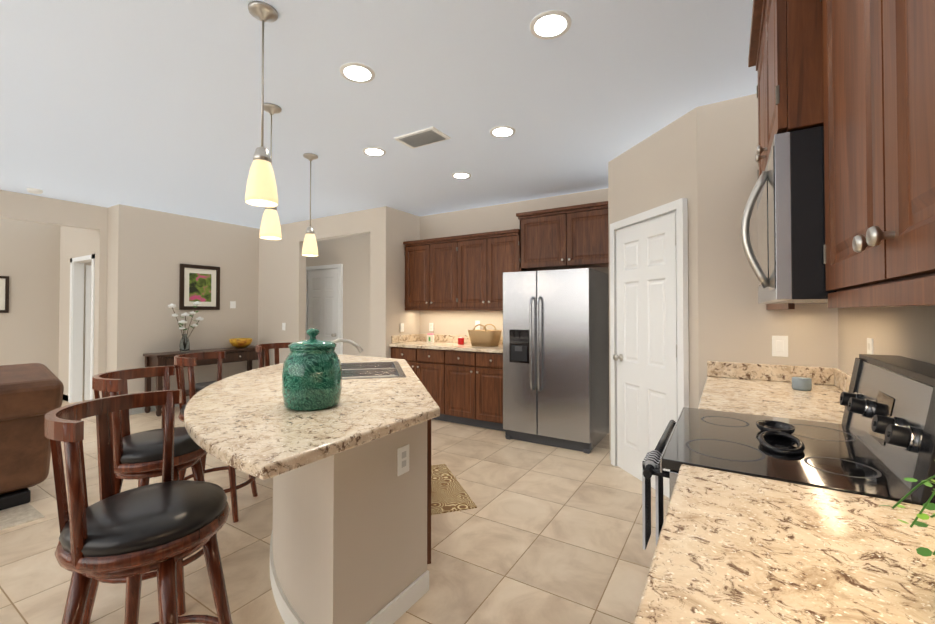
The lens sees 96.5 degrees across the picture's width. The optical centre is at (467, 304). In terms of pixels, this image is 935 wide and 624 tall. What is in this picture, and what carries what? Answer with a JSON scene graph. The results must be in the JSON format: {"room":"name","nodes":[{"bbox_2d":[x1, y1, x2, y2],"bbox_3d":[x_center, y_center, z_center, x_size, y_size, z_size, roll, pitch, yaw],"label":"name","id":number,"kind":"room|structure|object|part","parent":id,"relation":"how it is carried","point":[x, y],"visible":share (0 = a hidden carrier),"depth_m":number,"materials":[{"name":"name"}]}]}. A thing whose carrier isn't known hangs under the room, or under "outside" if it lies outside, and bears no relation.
{"room":"kitchen","nodes":[
{"label":"kitchen","id":0,"kind":"room"},
{"bbox_2d":[0,218,60,377],"bbox_3d":[-7.627,0.057,4.439,0.120,2.700,5.050,-1,-1,32],"label":"wall","id":1,"kind":"structure","parent":0,"point":[30,268],"depth_m":6.19,"materials":[{"name":"beige paint"}]},
{"bbox_2d":[0,276,8,312],"bbox_3d":[-6.710,-0.154,5.774,0.025,0.520,0.500,-1,-1,32],"label":"framed picture","id":2,"kind":"object","parent":1,"relation":"attached to","point":[4,294],"visible":0.86,"depth_m":5.95,"materials":[{"name":"brown"}]},
{"bbox_2d":[0,190,107,229],"bbox_3d":[-6.052,-1.157,3.466,0.120,0.300,4.830,-1,-1,32],"label":"wall","id":3,"kind":"structure","parent":0,"point":[27,208],"depth_m":5.03,"materials":[{"name":"beige paint"}]},
{"bbox_2d":[58,226,95,400],"bbox_3d":[-5.531,0.080,6.039,1.750,2.700,0.120,-1,-1,32],"label":"wall","id":4,"kind":"structure","parent":0,"point":[66,244],"depth_m":6.26,"materials":[{"name":"beige paint"}]},
{"bbox_2d":[68,254,94,402],"bbox_3d":[-5.458,0.369,5.982,0.930,2.120,0.132,-1,-1,32],"label":"door frame","id":5,"kind":"structure","parent":4,"relation":"attached to","point":[75,383],"depth_m":6.15,"materials":[{"name":"white paint"}]},
{"bbox_2d":[83,265,91,399],"bbox_3d":[-5.460,0.416,6.508,0.220,2.018,0.748,-1,-1,32],"label":"hall door","id":6,"kind":"structure","parent":4,"relation":"in","point":[87,332],"depth_m":6.26,"materials":[{"name":"white paint"}]},
{"bbox_2d":[94,230,107,398],"bbox_3d":[-4.799,0.222,5.464,0.120,2.400,0.080,-1,-1,32],"label":"wall","id":7,"kind":"structure","parent":4,"relation":"attached to","point":[101,300],"depth_m":5.43,"materials":[{"name":"beige paint"}]},
{"bbox_2d":[83,262,91,395],"bbox_3d":[-5.950,0.093,6.929,0.100,2.700,0.950,-1,-1,32],"label":"wall","id":8,"kind":"structure","parent":0,"point":[88,263],"depth_m":6.62,"materials":[{"name":"beige paint"}]},
{"bbox_2d":[106,204,258,414],"bbox_3d":[-3.946,0.086,6.496,0.460,2.700,2.570,-1,-1,32],"label":"wall","id":9,"kind":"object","parent":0,"point":[149,252],"visible":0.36,"depth_m":5.78,"materials":[{"name":"beige paint"}]},
{"bbox_2d":[129,399,188,414],"bbox_3d":[-3.938,1.388,6.068,0.013,0.085,1.883,-1,-1,32],"label":"baseboard","id":10,"kind":"structure","parent":9,"relation":"attached to","point":[134,411],"depth_m":5.48,"materials":[{"name":"white paint"}]},
{"bbox_2d":[179,264,219,309],"bbox_3d":[-3.904,-0.254,6.104,0.025,0.650,0.540,-1,-1,32],"label":"framed picture","id":11,"kind":"object","parent":9,"relation":"attached to","point":[200,283],"visible":0.94,"depth_m":6.09,"materials":[{"name":"brown"}]},
{"bbox_2d":[230,301,235,307],"bbox_3d":[-3.658,-0.003,6.513,0.009,0.110,0.085,-1,-1,32],"label":"thermostat","id":12,"kind":"object","parent":9,"relation":"attached to","point":[232,304],"visible":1,"depth_m":6.51,"materials":[{"name":"white plastic"}]},
{"bbox_2d":[258,209,369,367],"bbox_3d":[-2.336,0.083,6.255,2.530,2.700,0.120,-1,-1,32],"label":"wall","id":13,"kind":"structure","parent":0,"point":[282,283],"depth_m":6.46,"materials":[{"name":"beige paint"}]},
{"bbox_2d":[0,396,669,623],"bbox_3d":[-3.276,1.419,3.217,10.340,0.060,7.800,-1,-1,32],"label":"floor","id":14,"kind":"structure","parent":0,"point":[543,534],"depth_m":2.37,"materials":[{"name":"tile"}]},
{"bbox_2d":[0,503,43,530],"bbox_3d":[-4.653,1.369,2.101,2.580,0.009,3.050,-1,-1,32],"label":"area rug","id":15,"kind":"object","parent":14,"relation":"on","point":[18,515],"visible":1,"depth_m":2.72,"materials":[{"name":"beige fabric"}]},
{"bbox_2d":[0,363,63,509],"bbox_3d":[-3.467,0.894,2.778,1.127,0.956,0.900,-1,-1,32],"label":"sofa","id":16,"kind":"object","parent":15,"relation":"on","point":[31,395],"visible":0.94,"depth_m":2.79,"materials":[{"name":"brown leather"}]},
{"bbox_2d":[44,389,232,623],"bbox_3d":[-1.005,0.838,1.324,0.557,1.053,0.554,-1,-1,32],"label":"stool","id":17,"kind":"object","parent":14,"relation":"on","point":[162,528],"visible":1,"depth_m":1.23,"materials":[{"name":"brown wood"}]},
{"bbox_2d":[81,366,216,623],"bbox_3d":[-1.488,0.848,2.010,0.560,1.053,0.560,-1,-1,32],"label":"stool","id":18,"kind":"object","parent":14,"relation":"on","point":[139,455],"visible":0.56,"depth_m":1.87,"materials":[{"name":"brown wood"}]},
{"bbox_2d":[143,346,263,415],"bbox_3d":[-3.708,1.040,6.011,0.416,0.780,1.480,-1,-1,32],"label":"console table","id":19,"kind":"object","parent":14,"relation":"on","point":[248,354],"visible":0.33,"depth_m":5.73,"materials":[{"name":"brown wood"}]},
{"bbox_2d":[168,301,203,351],"bbox_3d":[-3.883,0.291,5.777,0.223,0.700,0.448,-1,-1,32],"label":"vase","id":20,"kind":"object","parent":19,"relation":"on","point":[184,345],"visible":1,"depth_m":5.74,"materials":[{"name":"clear glass"}]},
{"bbox_2d":[229,338,252,347],"bbox_3d":[-3.483,0.587,6.419,0.316,0.135,0.316,-1,-1,32],"label":"decorative bowl","id":21,"kind":"object","parent":19,"relation":"on","point":[240,342],"visible":1,"depth_m":6.32,"materials":[{"name":"ceramic"}]},
{"bbox_2d":[174,351,257,522],"bbox_3d":[-1.692,0.860,2.822,0.560,1.053,0.559,-1,-1,32],"label":"stool","id":22,"kind":"object","parent":14,"relation":"on","point":[189,360],"visible":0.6,"depth_m":2.70,"materials":[{"name":"brown wood"}]},
{"bbox_2d":[195,381,216,389],"bbox_3d":[-3.686,1.162,6.048,0.300,0.084,0.430,-1,-1,32],"label":"cushion","id":23,"kind":"object","parent":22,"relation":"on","point":[200,386],"visible":0.21,"depth_m":5.88,"materials":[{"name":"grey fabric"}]},
{"bbox_2d":[255,342,292,367],"bbox_3d":[-1.592,0.872,3.655,0.489,1.053,0.489,-1,-1,32],"label":"stool","id":24,"kind":"object","parent":14,"relation":"on","point":[259,348],"visible":0.23,"depth_m":3.75,"materials":[{"name":"brown wood"}]},
{"bbox_2d":[184,338,439,623],"bbox_3d":[-0.899,0.807,2.625,2.151,1.147,2.170,-1,-1,32],"label":"kitchen island","id":25,"kind":"object","parent":14,"relation":"on","point":[350,474],"depth_m":1.72,"materials":[{"name":"stone"}]},
{"bbox_2d":[282,328,341,410],"bbox_3d":[-0.694,0.277,1.871,0.252,0.347,0.252,-1,-1,32],"label":"ceramic jar","id":26,"kind":"object","parent":25,"relation":"on","point":[312,375],"visible":1,"depth_m":1.78,"materials":[{"name":"teal ceramic"}]},
{"bbox_2d":[332,338,363,352],"bbox_3d":[-0.918,0.352,3.004,0.267,0.225,0.222,-1,-1,32],"label":"faucet","id":27,"kind":"object","parent":25,"relation":"on","point":[351,342],"depth_m":3.00,"materials":[{"name":"silver metal"}]},
{"bbox_3d":[-0.738,1.337,2.677,1.644,0.090,1.710,-1,-1,32],"label":"baseboard trim","id":28,"kind":"part","parent":25,"relation":"part of","materials":[{"name":"white paint"}]},
{"bbox_2d":[341,361,405,379],"bbox_3d":[-0.756,0.522,3.023,0.983,0.272,0.983,-1,-1,32],"label":"sink","id":29,"kind":"object","parent":25,"relation":"in","point":[351,370],"depth_m":3.03,"materials":[{"name":"silver metal"}]},
{"bbox_2d":[397,444,408,475],"bbox_3d":[-0.287,0.695,1.872,0.006,0.120,0.075,-1,-1,32],"label":"outlet plate","id":30,"kind":"object","parent":25,"relation":"attached to","point":[402,449],"depth_m":1.87,"materials":[{"name":"white plastic"}]},
{"bbox_2d":[391,347,446,420],"bbox_3d":[-0.454,0.983,5.464,0.917,0.878,0.609,-1,-1,32],"label":"base cabinet","id":31,"kind":"object","parent":14,"relation":"on","point":[429,365],"depth_m":5.11,"materials":[{"name":"brown wood"}]},
{"bbox_2d":[389,334,502,352],"bbox_3d":[-0.125,0.470,5.247,1.717,0.138,0.642,-1,-1,32],"label":"countertop","id":32,"kind":"structure","parent":31,"relation":"on","point":[445,342],"depth_m":5.42,"materials":[{"name":"stone"}]},
{"bbox_2d":[427,333,433,342],"bbox_3d":[-0.501,0.443,5.649,0.100,0.124,0.042,-1,-1,32],"label":"block sign","id":33,"kind":"object","parent":32,"relation":"on","point":[430,337],"visible":1,"depth_m":5.63,"materials":[{"name":"beige"}]},
{"bbox_2d":[458,337,463,344],"bbox_3d":[-0.082,0.454,5.319,0.076,0.094,0.076,-1,-1,32],"label":"canister","id":34,"kind":"object","parent":32,"relation":"on","point":[460,340],"visible":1,"depth_m":5.29,"materials":[{"name":"red ceramic"}]},
{"bbox_2d":[468,324,501,346],"bbox_3d":[0.211,0.364,5.091,0.380,0.266,0.260,-1,-1,32],"label":"wicker basket","id":35,"kind":"object","parent":32,"relation":"on","point":[486,338],"visible":1,"depth_m":4.99,"materials":[{"name":"beige wicker"}]},
{"bbox_2d":[431,464,476,514],"bbox_3d":[-0.289,1.385,3.174,0.470,0.008,0.840,0,-1,-18],"label":"kitchen rug","id":36,"kind":"object","parent":14,"relation":"on","point":[449,493],"visible":0.43,"depth_m":3.05,"materials":[{"name":"beige fabric"}]},
{"bbox_2d":[447,350,505,430],"bbox_3d":[0.223,0.977,5.043,0.918,0.878,0.609,-1,-1,32],"label":"base cabinet","id":37,"kind":"object","parent":14,"relation":"on","point":[464,387],"depth_m":4.78,"materials":[{"name":"brown wood"}]},
{"bbox_2d":[503,268,608,453],"bbox_3d":[0.934,0.532,4.444,0.910,1.750,0.812,-1,-1,32],"label":"refrigerator","id":38,"kind":"object","parent":14,"relation":"on","point":[555,361],"visible":1,"depth_m":4.14,"materials":[{"name":"silver metal"}]},
{"bbox_3d":[0.679,0.388,4.170,0.103,0.953,0.075,-1,-1,32],"label":"handle","id":39,"kind":"part","parent":38,"relation":"part of","materials":[{"name":"silver metal"}]},
{"bbox_2d":[642,354,934,549],"bbox_3d":[1.015,0.760,1.348,0.748,1.165,0.752,-1,-1,32],"label":"range","id":40,"kind":"object","parent":14,"relation":"on","point":[879,442],"visible":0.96,"depth_m":1.22,"materials":[{"name":"black glass"}]},
{"bbox_2d":[642,420,675,549],"bbox_3d":[0.734,0.626,1.524,0.086,0.278,0.680,-1,-1,32],"label":"door","id":41,"kind":"structure","parent":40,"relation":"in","point":[651,462],"depth_m":1.31,"materials":[{"name":"black metal"}]},
{"bbox_3d":[0.410,0.907,0.234,0.639,0.878,5.434,-1,-1,32],"label":"cabinet","id":42,"kind":"object","parent":14,"relation":"on","visible":0},
{"bbox_2d":[633,361,934,623],"bbox_3d":[0.405,0.397,0.246,0.649,0.138,5.437,-1,-1,32],"label":"countertop","id":43,"kind":"structure","parent":42,"relation":"on","point":[733,548],"depth_m":0.76,"materials":[{"name":"stone"}]},
{"bbox_2d":[792,376,811,390],"bbox_3d":[1.802,0.423,2.252,0.086,0.066,0.086,-1,-1,32],"label":"candle jar","id":44,"kind":"object","parent":43,"relation":"on","point":[800,383],"visible":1,"depth_m":2.22,"materials":[{"name":"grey glass"}]},
{"bbox_2d":[879,460,934,556],"bbox_3d":[0.718,0.278,0.472,0.285,0.303,0.481,-1,-1,32],"label":"fern plant","id":45,"kind":"object","parent":43,"relation":"on","point":[923,551],"visible":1,"depth_m":0.65,"materials":[{"name":"green plant"}]},
{"bbox_2d":[0,0,757,228],"bbox_3d":[-3.276,-1.340,3.256,10.340,0.060,7.800,-1,-1,32],"label":"ceiling","id":46,"kind":"structure","parent":0,"point":[155,105],"depth_m":2.63,"materials":[{"name":"white paint"}]},
{"bbox_2d":[26,188,42,193],"bbox_3d":[-4.836,-1.272,4.667,0.130,0.034,0.130,-1,-1,32],"label":"smoke detector","id":47,"kind":"object","parent":46,"relation":"attached to","point":[34,191],"visible":1,"depth_m":4.64,"materials":[{"name":"white plastic"}]},
{"bbox_2d":[245,1,277,206],"bbox_3d":[-0.924,-0.893,1.882,0.134,0.874,0.133,-1,-1,32],"label":"pendant light","id":48,"kind":"object","parent":46,"relation":"hanging from","point":[261,188],"visible":0.98,"depth_m":1.85,"materials":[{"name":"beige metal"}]},
{"bbox_2d":[259,103,281,239],"bbox_3d":[-1.308,-0.880,2.780,0.134,0.874,0.133,-1,-1,32],"label":"pendant light","id":49,"kind":"object","parent":46,"relation":"hanging from","point":[270,227],"visible":0.85,"depth_m":2.74,"materials":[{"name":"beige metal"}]},
{"bbox_2d":[302,153,317,256],"bbox_3d":[-1.371,-0.868,3.643,0.134,0.874,0.133,-1,-1,32],"label":"pendant light","id":50,"kind":"object","parent":46,"relation":"hanging from","point":[310,248],"visible":1,"depth_m":3.61,"materials":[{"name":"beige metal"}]},
{"bbox_2d":[340,63,374,82],"bbox_3d":[-0.627,-1.319,2.377,0.195,0.007,0.195,0,-1,11],"label":"recessed light","id":51,"kind":"object","parent":46,"relation":"in","point":[354,72],"depth_m":2.37,"materials":[{"name":"white"}]},
{"bbox_2d":[362,147,385,156],"bbox_3d":[-0.793,-1.302,3.553,0.195,0.007,0.195,0,-1,23],"label":"recessed light","id":52,"kind":"object","parent":46,"relation":"in","point":[371,151],"depth_m":3.54,"materials":[{"name":"white"}]},
{"bbox_2d":[394,126,450,148],"bbox_3d":[-0.354,-1.300,3.265,0.380,0.020,0.230,-1,-1,32],"label":"ceiling vent","id":53,"kind":"object","parent":46,"relation":"in","point":[423,137],"visible":1,"depth_m":3.25,"materials":[{"name":"white plastic"}]},
{"bbox_2d":[452,172,470,178],"bbox_3d":[-0.060,-1.293,4.177,0.195,0.007,0.195,0,-1,26],"label":"recessed light","id":54,"kind":"object","parent":46,"relation":"in","point":[459,175],"depth_m":4.17,"materials":[{"name":"white"}]},
{"bbox_2d":[490,126,515,137],"bbox_3d":[0.266,-1.308,3.158,0.195,0.007,0.195,0,-1,11],"label":"recessed light","id":55,"kind":"object","parent":46,"relation":"in","point":[500,131],"depth_m":3.15,"materials":[{"name":"white"}]},
{"bbox_2d":[530,10,571,39],"bbox_3d":[0.394,-1.325,1.981,0.195,0.007,0.195,0,-1,23],"label":"recessed light","id":56,"kind":"object","parent":46,"relation":"in","point":[551,24],"depth_m":1.97,"materials":[{"name":"white"}]},
{"bbox_2d":[370,206,419,357],"bbox_3d":[-0.990,0.076,5.759,0.280,2.700,0.700,-1,-1,32],"label":"wall","id":57,"kind":"structure","parent":0,"point":[392,230],"depth_m":5.51,"materials":[{"name":"beige paint"}]},
{"bbox_2d":[400,323,403,331],"bbox_3d":[-0.879,0.304,5.628,0.009,0.115,0.070,-1,-1,32],"label":"light switch","id":58,"kind":"object","parent":57,"relation":"attached to","point":[401,327],"visible":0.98,"depth_m":5.62,"materials":[{"name":"white plastic"}]},
{"bbox_2d":[306,188,609,433],"bbox_3d":[-1.257,0.085,6.408,10.220,2.700,0.120,-1,-1,32],"label":"wall","id":59,"kind":"structure","parent":0,"point":[351,254],"depth_m":5.82,"materials":[{"name":"beige paint"}]},
{"bbox_2d":[307,269,338,354],"bbox_3d":[-2.453,0.423,7.012,0.773,2.018,0.103,-1,-1,32],"label":"door","id":60,"kind":"structure","parent":59,"relation":"in","point":[323,291],"depth_m":7.01,"materials":[{"name":"white paint"}]},
{"bbox_2d":[306,264,342,354],"bbox_3d":[-2.434,0.388,7.031,0.924,2.112,0.042,-1,-1,32],"label":"door frame","id":61,"kind":"structure","parent":59,"relation":"attached to","point":[340,299],"depth_m":6.80,"materials":[{"name":"white paint"}]},
{"bbox_2d":[429,323,432,330],"bbox_3d":[-0.506,0.307,5.834,0.070,0.115,0.008,-1,-1,32],"label":"electrical outlet","id":62,"kind":"object","parent":59,"relation":"attached to","point":[430,326],"visible":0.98,"depth_m":5.83,"materials":[{"name":"white plastic"}]},
{"bbox_2d":[475,321,479,329],"bbox_3d":[0.131,0.261,5.438,0.070,0.115,0.009,-1,-1,32],"label":"light switch","id":63,"kind":"object","parent":59,"relation":"attached to","point":[477,323],"visible":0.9,"depth_m":5.43,"materials":[{"name":"white plastic"}]},
{"bbox_2d":[403,201,608,309],"bbox_3d":[0.419,-0.491,5.088,2.820,1.115,0.362,-1,-1,32],"label":"upper cabinet","id":64,"kind":"object","parent":59,"relation":"attached to","point":[462,272],"visible":0.81,"depth_m":4.95,"materials":[{"name":"brown wood"}]},
{"bbox_2d":[608,94,838,455],"bbox_3d":[1.919,0.042,3.439,1.450,2.700,1.570,-1,-1,32],"label":"wall","id":65,"kind":"structure","parent":0,"point":[701,159],"depth_m":2.71,"materials":[{"name":"beige paint"}]},
{"bbox_2d":[613,213,677,497],"bbox_3d":[1.377,0.369,3.256,0.550,2.018,0.546,-1,-1,32],"label":"pantry door","id":66,"kind":"structure","parent":65,"relation":"in","point":[645,357],"depth_m":3.23,"materials":[{"name":"white paint"}]},
{"bbox_2d":[610,198,688,465],"bbox_3d":[1.379,0.334,3.256,0.042,2.112,0.884,0,-1,-13],"label":"door frame","id":67,"kind":"structure","parent":65,"relation":"attached to","point":[678,207],"depth_m":2.88,"materials":[{"name":"white paint"}]},
{"bbox_2d":[772,336,787,356],"bbox_3d":[1.889,0.249,2.523,0.078,0.125,0.009,-1,-1,32],"label":"light switch","id":68,"kind":"object","parent":65,"relation":"attached to","point":[779,346],"visible":1,"depth_m":2.52,"materials":[{"name":"white plastic"}]},
{"bbox_2d":[838,305,934,374],"bbox_3d":[1.047,0.001,0.550,0.120,2.700,7.600,-1,-1,32],"label":"wall","id":69,"kind":"structure","parent":0,"point":[907,331],"depth_m":1.65,"materials":[{"name":"beige paint"}]},
{"bbox_2d":[752,48,759,179],"bbox_3d":[1.252,-0.719,1.410,0.422,0.565,0.439,-1,-1,32],"label":"upper cabinet","id":70,"kind":"object","parent":69,"relation":"attached to","point":[755,55],"depth_m":1.66,"materials":[{"name":"brown wood"}]},
{"bbox_2d":[756,0,815,174],"bbox_3d":[1.083,-0.723,1.138,0.422,0.565,0.440,-1,-1,32],"label":"upper cabinet","id":71,"kind":"object","parent":69,"relation":"attached to","point":[785,29],"depth_m":1.06,"materials":[{"name":"brown wood"}]},
{"bbox_2d":[741,126,835,303],"bbox_3d":[1.135,-0.222,1.287,0.498,0.423,0.746,-1,-1,32],"label":"microwave","id":72,"kind":"object","parent":71,"relation":"attached to","point":[787,265],"visible":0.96,"depth_m":1.05,"materials":[{"name":"silver metal"}]},
{"bbox_3d":[0.866,-0.224,1.254,0.075,0.349,0.022,-1,-1,32],"label":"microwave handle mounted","id":73,"kind":"part","parent":72,"relation":"part of","materials":[{"name":"silver metal"}]},
{"bbox_2d":[766,304,847,307],"bbox_3d":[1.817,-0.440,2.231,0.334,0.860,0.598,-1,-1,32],"label":"upper cabinet","id":74,"kind":"object","parent":69,"relation":"attached to","point":[767,305],"depth_m":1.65,"materials":[{"name":"brown wood"}]},
{"bbox_2d":[802,300,911,303],"bbox_3d":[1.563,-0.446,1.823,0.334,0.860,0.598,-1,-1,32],"label":"upper cabinet","id":75,"kind":"object","parent":69,"relation":"attached to","point":[829,301],"depth_m":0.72,"materials":[{"name":"brown wood"}]},
{"bbox_2d":[867,338,872,354],"bbox_3d":[1.772,0.204,1.839,0.008,0.115,0.070,-1,-1,32],"label":"outlet","id":76,"kind":"object","parent":69,"relation":"attached to","point":[869,345],"visible":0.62,"depth_m":1.83,"materials":[{"name":"white plastic"}]},
{"bbox_2d":[816,0,934,299],"bbox_3d":[0.870,-0.462,0.708,0.334,0.860,0.509,-1,-1,32],"label":"upper cabinet","id":77,"kind":"object","parent":69,"relation":"attached to","point":[855,79],"depth_m":0.88,"materials":[{"name":"brown wood"}]},
{"bbox_2d":[856,0,934,295],"bbox_3d":[0.648,-0.467,0.351,0.334,0.860,0.567,-1,-1,32],"label":"upper cabinet","id":78,"kind":"object","parent":69,"relation":"attached to","point":[895,39],"depth_m":0.58,"materials":[{"name":"brown wood"}]}
]}

